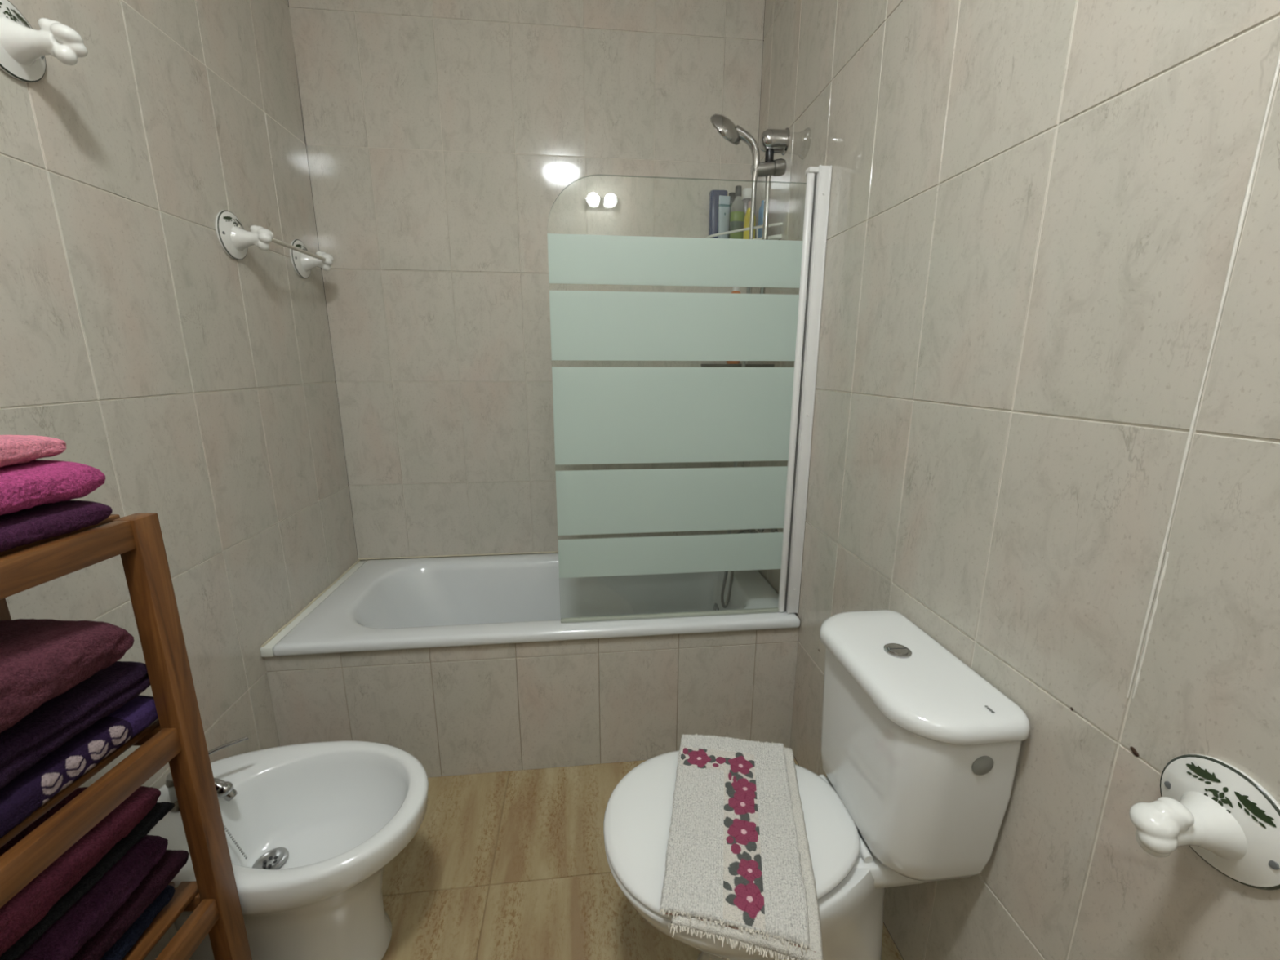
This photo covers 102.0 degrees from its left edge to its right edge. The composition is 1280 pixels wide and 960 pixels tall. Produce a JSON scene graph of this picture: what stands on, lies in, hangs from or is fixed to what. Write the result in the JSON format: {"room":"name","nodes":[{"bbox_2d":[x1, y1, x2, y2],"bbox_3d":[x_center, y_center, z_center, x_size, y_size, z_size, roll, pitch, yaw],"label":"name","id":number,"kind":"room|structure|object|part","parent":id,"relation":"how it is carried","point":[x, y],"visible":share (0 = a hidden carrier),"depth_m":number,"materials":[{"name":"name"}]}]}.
{"room":"bathroom","nodes":[
{"label":"bathroom","id":0,"kind":"room"},
{"bbox_2d":[0,0,358,959],"bbox_3d":[-1.020,-0.192,0.718,0.022,2.600,2.500,-1,13,-6],"label":"wall","id":1,"kind":"structure","parent":0,"point":[198,380],"depth_m":1.21,"materials":[{"name":"beige tile"}]},
{"bbox_2d":[0,0,87,82],"bbox_3d":[-0.980,-0.724,0.849,0.112,0.121,0.121,-1,13,-6],"label":"robe hook","id":2,"kind":"object","parent":1,"relation":"attached to","point":[24,49],"visible":1,"depth_m":0.84,"materials":[{"name":"white ceramic"}]},
{"bbox_3d":[-0.975,-0.719,0.851,0.102,0.069,0.068,-1,13,-6],"label":"arm","id":3,"kind":"part","parent":2,"relation":"part of","materials":[{"name":"white ceramic"}]},
{"bbox_2d":[215,209,333,278],"bbox_3d":[-1.059,-0.694,1.557,0.106,0.125,0.471,-1,13,-6],"label":"towel bar","id":4,"kind":"object","parent":1,"relation":"attached to","point":[235,241],"visible":1,"depth_m":1.38,"materials":[{"name":"white ceramic"}]},
{"bbox_3d":[-1.035,-0.648,1.389,0.096,0.069,0.068,-1,13,-6],"label":"arm","id":5,"kind":"part","parent":4,"relation":"part of","materials":[{"name":"white ceramic"}]},
{"bbox_3d":[-1.026,-0.693,1.559,0.011,0.015,0.359,-1,13,-6],"label":"rod","id":6,"kind":"part","parent":4,"relation":"part of","materials":[{"name":"silver metal"}]},
{"bbox_3d":[-1.073,-0.729,1.728,0.096,0.069,0.069,-1,13,-6],"label":"arm","id":7,"kind":"part","parent":4,"relation":"part of","materials":[{"name":"white ceramic"}]},
{"bbox_2d":[260,560,365,657],"bbox_3d":[-1.096,0.417,1.792,0.032,0.028,0.666,-1,13,-6],"label":"trim","id":8,"kind":"structure","parent":1,"relation":"attached to","point":[267,651],"depth_m":1.66,"materials":[{"name":"white plastic"}]},
{"bbox_2d":[288,0,764,560],"bbox_3d":[-0.355,-0.487,2.024,1.596,2.600,0.022,-1,13,-6],"label":"wall","id":9,"kind":"structure","parent":0,"point":[443,138],"depth_m":1.89,"materials":[{"name":"beige tile"}]},
{"bbox_2d":[261,551,558,647],"bbox_3d":[-0.316,0.381,1.876,1.604,0.014,0.660,-1,13,-6],"label":"trim","id":10,"kind":"structure","parent":9,"relation":"attached to","point":[277,632],"depth_m":2.09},
{"bbox_2d":[382,757,902,959],"bbox_3d":[-0.221,1.082,1.097,1.596,0.050,2.500,-1,13,-6],"label":"floor","id":11,"kind":"structure","parent":0,"point":[510,864],"depth_m":1.30,"materials":[{"name":"tile"}]},
{"bbox_2d":[0,512,252,959],"bbox_3d":[-0.802,0.628,0.565,0.270,1.068,0.560,0,13,-1],"label":"towel rack","id":12,"kind":"object","parent":11,"relation":"on","point":[176,738],"visible":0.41,"depth_m":0.73,"materials":[{"name":"brown wood"}]},
{"bbox_3d":[-0.928,0.571,0.818,0.030,1.068,0.036,0,13,-1],"label":"leg","id":13,"kind":"part","parent":12,"relation":"part of","materials":[{"name":"brown wood"}]},
{"bbox_2d":[0,500,112,552],"bbox_3d":[-0.791,0.079,0.491,0.227,0.036,0.382,0,13,-1],"label":"folded towel","id":14,"kind":"object","parent":12,"relation":"on","point":[38,522],"visible":0.82,"depth_m":0.61,"materials":[{"name":"purple fabric"}]},
{"bbox_2d":[0,459,105,515],"bbox_3d":[-0.790,0.035,0.482,0.225,0.051,0.383,0,13,-1],"label":"folded towel","id":15,"kind":"object","parent":14,"relation":"on","point":[34,482],"visible":0.94,"depth_m":0.60,"materials":[{"name":"pink fabric"}]},
{"bbox_2d":[0,435,66,466],"bbox_3d":[-0.797,-0.021,0.460,0.209,0.066,0.371,0,13,-1],"label":"folded towel","id":16,"kind":"object","parent":15,"relation":"on","point":[14,449],"visible":1,"depth_m":0.60,"materials":[{"name":"pink fabric"}]},
{"bbox_3d":[-0.681,0.127,0.454,0.020,0.040,0.488,0,13,-1],"label":"rail","id":17,"kind":"part","parent":12,"relation":"part of","materials":[{"name":"brown wood"}]},
{"bbox_2d":[0,695,158,838],"bbox_3d":[-0.801,0.380,0.555,0.208,0.052,0.453,0,13,-1],"label":"folded towel","id":18,"kind":"object","parent":12,"relation":"on","point":[35,786],"visible":0.61,"depth_m":0.65,"materials":[{"name":"purple fabric"}]},
{"bbox_2d":[0,661,150,789],"bbox_3d":[-0.799,0.326,0.540,0.208,0.060,0.450,0,13,-1],"label":"folded towel","id":19,"kind":"object","parent":18,"relation":"on","point":[52,724],"visible":0.66,"depth_m":0.64,"materials":[{"name":"purple fabric"}]},
{"bbox_2d":[0,618,133,733],"bbox_3d":[-0.792,0.225,0.501,0.232,0.150,0.426,0,13,-1],"label":"folded towel","id":20,"kind":"object","parent":19,"relation":"on","point":[42,660],"visible":1,"depth_m":0.62,"materials":[{"name":"purple fabric"}]},
{"bbox_3d":[-0.682,0.435,0.524,0.020,0.040,0.488,0,13,-1],"label":"rail","id":21,"kind":"part","parent":12,"relation":"part of","materials":[{"name":"brown wood"}]},
{"bbox_2d":[100,884,174,959],"bbox_3d":[-0.816,0.692,0.635,0.176,0.036,0.392,0,13,-1],"label":"folded towel","id":22,"kind":"object","parent":12,"relation":"on","point":[122,946],"visible":0.23,"depth_m":0.76,"materials":[{"name":"fabric"}]},
{"bbox_2d":[70,849,189,959],"bbox_3d":[-0.807,0.648,0.637,0.186,0.046,0.418,0,13,-1],"label":"folded towel","id":23,"kind":"object","parent":22,"relation":"on","point":[171,862],"visible":0.37,"depth_m":0.75,"materials":[{"name":"purple fabric"}]},
{"bbox_2d":[15,835,168,959],"bbox_3d":[-0.807,0.599,0.613,0.189,0.052,0.396,0,13,-1],"label":"folded towel","id":24,"kind":"object","parent":23,"relation":"on","point":[65,937],"visible":0.52,"depth_m":0.69,"materials":[{"name":"purple fabric"}]},
{"bbox_2d":[0,801,174,959],"bbox_3d":[-0.778,0.545,0.680,0.094,0.016,0.300,0,13,-1],"label":"folded towel","id":25,"kind":"object","parent":24,"relation":"on","point":[160,810],"visible":0.38,"depth_m":0.70,"materials":[{"name":"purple fabric"}]},
{"bbox_2d":[0,786,160,956],"bbox_3d":[-0.816,0.517,0.603,0.189,0.068,0.411,0,13,-1],"label":"folded towel","id":26,"kind":"object","parent":25,"relation":"on","point":[25,909],"visible":0.5,"depth_m":0.68,"materials":[{"name":"purple fabric"}]},
{"bbox_3d":[-0.808,0.382,0.779,0.210,0.030,0.018,0,13,-1],"label":"rail","id":27,"kind":"part","parent":12,"relation":"part of","materials":[{"name":"brown wood"}]},
{"bbox_3d":[-0.688,0.570,0.823,0.030,1.068,0.036,0,13,-1],"label":"leg","id":28,"kind":"part","parent":12,"relation":"part of","materials":[{"name":"brown wood"}]},
{"bbox_3d":[-0.682,0.741,0.593,0.020,0.040,0.488,0,13,-1],"label":"rail","id":29,"kind":"part","parent":12,"relation":"part of","materials":[{"name":"brown wood"}]},
{"bbox_3d":[-0.808,0.688,0.848,0.210,0.030,0.018,0,13,-1],"label":"rail","id":30,"kind":"part","parent":12,"relation":"part of","materials":[{"name":"brown wood"}]},
{"bbox_2d":[146,735,428,959],"bbox_3d":[-0.731,0.799,1.090,0.571,0.503,0.361,0,13,-1],"label":"bidet","id":31,"kind":"object","parent":11,"relation":"on","point":[312,830],"visible":0.59,"depth_m":1.10,"materials":[{"name":"white glazed ceramic"},{"name":"polished chrome"},{"name":"satin chrome"}]},
{"bbox_2d":[164,735,248,813],"bbox_3d":[-0.891,0.601,1.061,0.142,0.105,0.084,-1,13,-6],"label":"mixer tap","id":32,"kind":"object","parent":31,"relation":"on","point":[227,785],"depth_m":1.05,"materials":[{"name":"silver metal"}]},
{"bbox_3d":[-0.830,0.709,1.043,0.060,0.128,0.004,1,13,3],"label":"plug chain","id":33,"kind":"part","parent":31,"relation":"part of","materials":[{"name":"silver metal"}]},
{"bbox_2d":[264,626,799,777],"bbox_3d":[-0.286,0.702,1.632,1.596,0.454,0.030,-1,13,-6],"label":"tub surround","id":34,"kind":"object","parent":11,"relation":"on","point":[493,708],"visible":0.79,"depth_m":1.61,"materials":[{"name":"beige tile"}]},
{"bbox_2d":[272,553,799,656],"bbox_3d":[-0.304,0.569,1.912,1.560,0.390,0.669,-1,13,-6],"label":"bathtub","id":35,"kind":"object","parent":34,"relation":"on","point":[410,603],"visible":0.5,"depth_m":2.00,"materials":[{"name":"white ceramic"}]},
{"bbox_2d":[546,164,831,622],"bbox_3d":[0.132,-0.199,1.492,0.752,1.292,0.039,-1,13,-6],"label":"screen","id":36,"kind":"object","parent":35,"relation":"on","point":[602,415],"visible":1,"depth_m":1.49,"materials":[{"name":"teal glass"}]},
{"bbox_3d":[0.289,0.501,1.968,0.010,0.068,0.068,-1,13,-6],"label":"overflow plate","id":37,"kind":"part","parent":35,"relation":"part of","materials":[{"name":"silver metal"}]},
{"bbox_2d":[603,609,1030,959],"bbox_3d":[0.255,0.689,1.004,0.649,0.761,0.380,-1,13,-6],"label":"toilet","id":38,"kind":"object","parent":11,"relation":"on","point":[920,752],"visible":0.84,"depth_m":0.88,"materials":[{"name":"white glazed ceramic"},{"name":"white plastic"},{"name":"chrome"}]},
{"bbox_3d":[0.164,0.662,0.988,0.464,0.012,0.370,-1,13,-6],"label":"seat","id":39,"kind":"part","parent":38,"relation":"part of","materials":[{"name":"white plastic"}]},
{"bbox_3d":[0.168,0.642,0.983,0.474,0.026,0.374,-1,13,-6],"label":"lid","id":40,"kind":"part","parent":38,"relation":"part of","materials":[{"name":"white plastic"}]},
{"bbox_2d":[659,733,823,959],"bbox_3d":[0.180,0.638,0.955,0.244,0.061,0.423,2,13,9],"label":"bath mat","id":41,"kind":"object","parent":38,"relation":"on","point":[739,864],"visible":1,"depth_m":0.88,"materials":[{"name":"fabric"}]},
{"bbox_3d":[0.479,0.338,0.949,0.200,0.038,0.380,-1,13,-6],"label":"cistern lid","id":42,"kind":"part","parent":38,"relation":"part of","materials":[{"name":"white ceramic"}]},
{"bbox_2d":[740,0,1279,959],"bbox_3d":[0.584,-0.228,0.889,0.022,2.600,2.500,-1,13,-6],"label":"wall","id":43,"kind":"structure","parent":0,"point":[1045,435],"depth_m":0.74,"materials":[{"name":"beige tile"}]},
{"bbox_2d":[701,364,774,367],"bbox_3d":[0.358,-0.431,1.952,0.194,0.011,0.299,-1,13,-6],"label":"corner shelf","id":44,"kind":"object","parent":43,"relation":"attached to","point":[702,365],"visible":0.97,"depth_m":1.91,"materials":[{"name":"grey plastic"}]},
{"bbox_2d":[726,286,741,364],"bbox_3d":[0.361,-0.592,1.978,0.052,0.290,0.042,-1,13,-6],"label":"shampoo bottle","id":45,"kind":"object","parent":44,"relation":"on","point":[735,289],"visible":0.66,"depth_m":1.95,"materials":[{"name":"orange plastic"}]},
{"bbox_2d":[705,222,782,239],"bbox_3d":[0.357,-0.861,1.851,0.205,0.050,0.305,-1,13,-6],"label":"corner shelf","id":46,"kind":"object","parent":43,"relation":"attached to","point":[778,237],"visible":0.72,"depth_m":1.77,"materials":[{"name":"white plastic"}]},
{"bbox_2d":[708,190,727,238],"bbox_3d":[0.290,-0.969,1.936,0.066,0.199,0.040,-1,13,-6],"label":"shampoo bottle","id":47,"kind":"object","parent":46,"relation":"on","point":[713,194],"visible":0.53,"depth_m":1.91,"materials":[{"name":"blue plastic"}]},
{"bbox_2d":[717,195,729,238],"bbox_3d":[0.307,-0.946,1.897,0.042,0.172,0.030,-3,13,-12],"label":"tube","id":48,"kind":"object","parent":46,"relation":"on","point":[724,201],"visible":0.77,"depth_m":1.88,"materials":[{"name":"blue"}]},
{"bbox_2d":[728,192,735,238],"bbox_3d":[0.340,-0.964,1.933,0.032,0.192,0.032,-1,13,-6],"label":"shampoo bottle","id":49,"kind":"object","parent":46,"relation":"on","point":[731,195],"visible":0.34,"depth_m":1.91,"materials":[{"name":"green plastic"}]},
{"bbox_2d":[728,185,745,239],"bbox_3d":[0.354,-0.956,1.879,0.055,0.199,0.039,-3,13,-12],"label":"bottle","id":50,"kind":"object","parent":46,"relation":"on","point":[737,214],"visible":0.82,"depth_m":1.86,"materials":[{"name":"green plastic"}]},
{"bbox_2d":[742,187,751,213],"bbox_3d":[0.397,-0.968,1.923,0.052,0.203,0.042,-1,13,-6],"label":"shampoo bottle","id":51,"kind":"object","parent":46,"relation":"on","point":[747,192],"visible":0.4,"depth_m":1.89,"materials":[{"name":"grey plastic"}]},
{"bbox_2d":[742,200,755,239],"bbox_3d":[0.393,-0.921,1.856,0.042,0.141,0.034,-1,13,-6],"label":"lotion bottle","id":52,"kind":"object","parent":46,"relation":"on","point":[747,218],"visible":0.46,"depth_m":1.84,"materials":[{"name":"yellow plastic"}]},
{"bbox_2d":[757,200,764,237],"bbox_3d":[0.431,-0.905,1.812,0.036,0.130,0.032,-1,13,-6],"label":"shampoo bottle","id":53,"kind":"object","parent":46,"relation":"on","point":[761,210],"visible":0.32,"depth_m":1.80,"materials":[{"name":"blue plastic"}]},
{"bbox_2d":[734,528,777,533],"bbox_3d":[0.389,0.182,1.904,0.172,0.120,0.216,-1,13,-6],"label":"mixer","id":54,"kind":"object","parent":43,"relation":"attached to","point":[774,530],"visible":0.11,"depth_m":1.86,"materials":[{"name":"silver metal"}]},
{"bbox_2d":[751,127,809,293],"bbox_3d":[0.408,-0.706,1.586,0.162,0.665,0.080,-1,13,-6],"label":"shower rail","id":55,"kind":"object","parent":43,"relation":"attached to","point":[771,141],"visible":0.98,"depth_m":1.51,"materials":[{"name":"silver metal"}]},
{"bbox_2d":[710,113,759,608],"bbox_3d":[0.309,-0.279,1.690,0.103,1.587,0.271,12,18,43],"label":"shower","id":56,"kind":"object","parent":55,"relation":"attached to","point":[725,126],"visible":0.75,"depth_m":1.49,"materials":[{"name":"silver metal"}]},
{"bbox_3d":[0.307,-0.946,1.499,0.086,0.142,0.034,-1,13,-6],"label":"handle","id":57,"kind":"part","parent":56,"relation":"part of","materials":[{"name":"silver metal"}]},
{"bbox_3d":[0.411,-0.924,1.531,0.042,0.046,0.045,-1,13,-6],"label":"slider knob","id":58,"kind":"part","parent":55,"relation":"part of","materials":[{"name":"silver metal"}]},
{"bbox_2d":[1129,746,1138,756],"bbox_3d":[0.614,0.337,0.643,0.002,0.008,0.011,-1,13,-6],"label":"hole","id":59,"kind":"object","parent":43,"relation":"attached to","point":[1134,750],"depth_m":0.64,"materials":[{"name":"brown"}]},
{"bbox_2d":[1128,753,1279,890],"bbox_3d":[0.571,0.360,0.545,0.108,0.121,0.121,-1,13,-6],"label":"paper holder","id":60,"kind":"object","parent":43,"relation":"attached to","point":[1206,804],"visible":1,"depth_m":0.53,"materials":[{"name":"white ceramic"}]},
{"bbox_3d":[0.566,0.366,0.546,0.098,0.069,0.069,-1,13,-6],"label":"arm","id":61,"kind":"part","parent":60,"relation":"part of","materials":[{"name":"white ceramic"}]}
]}

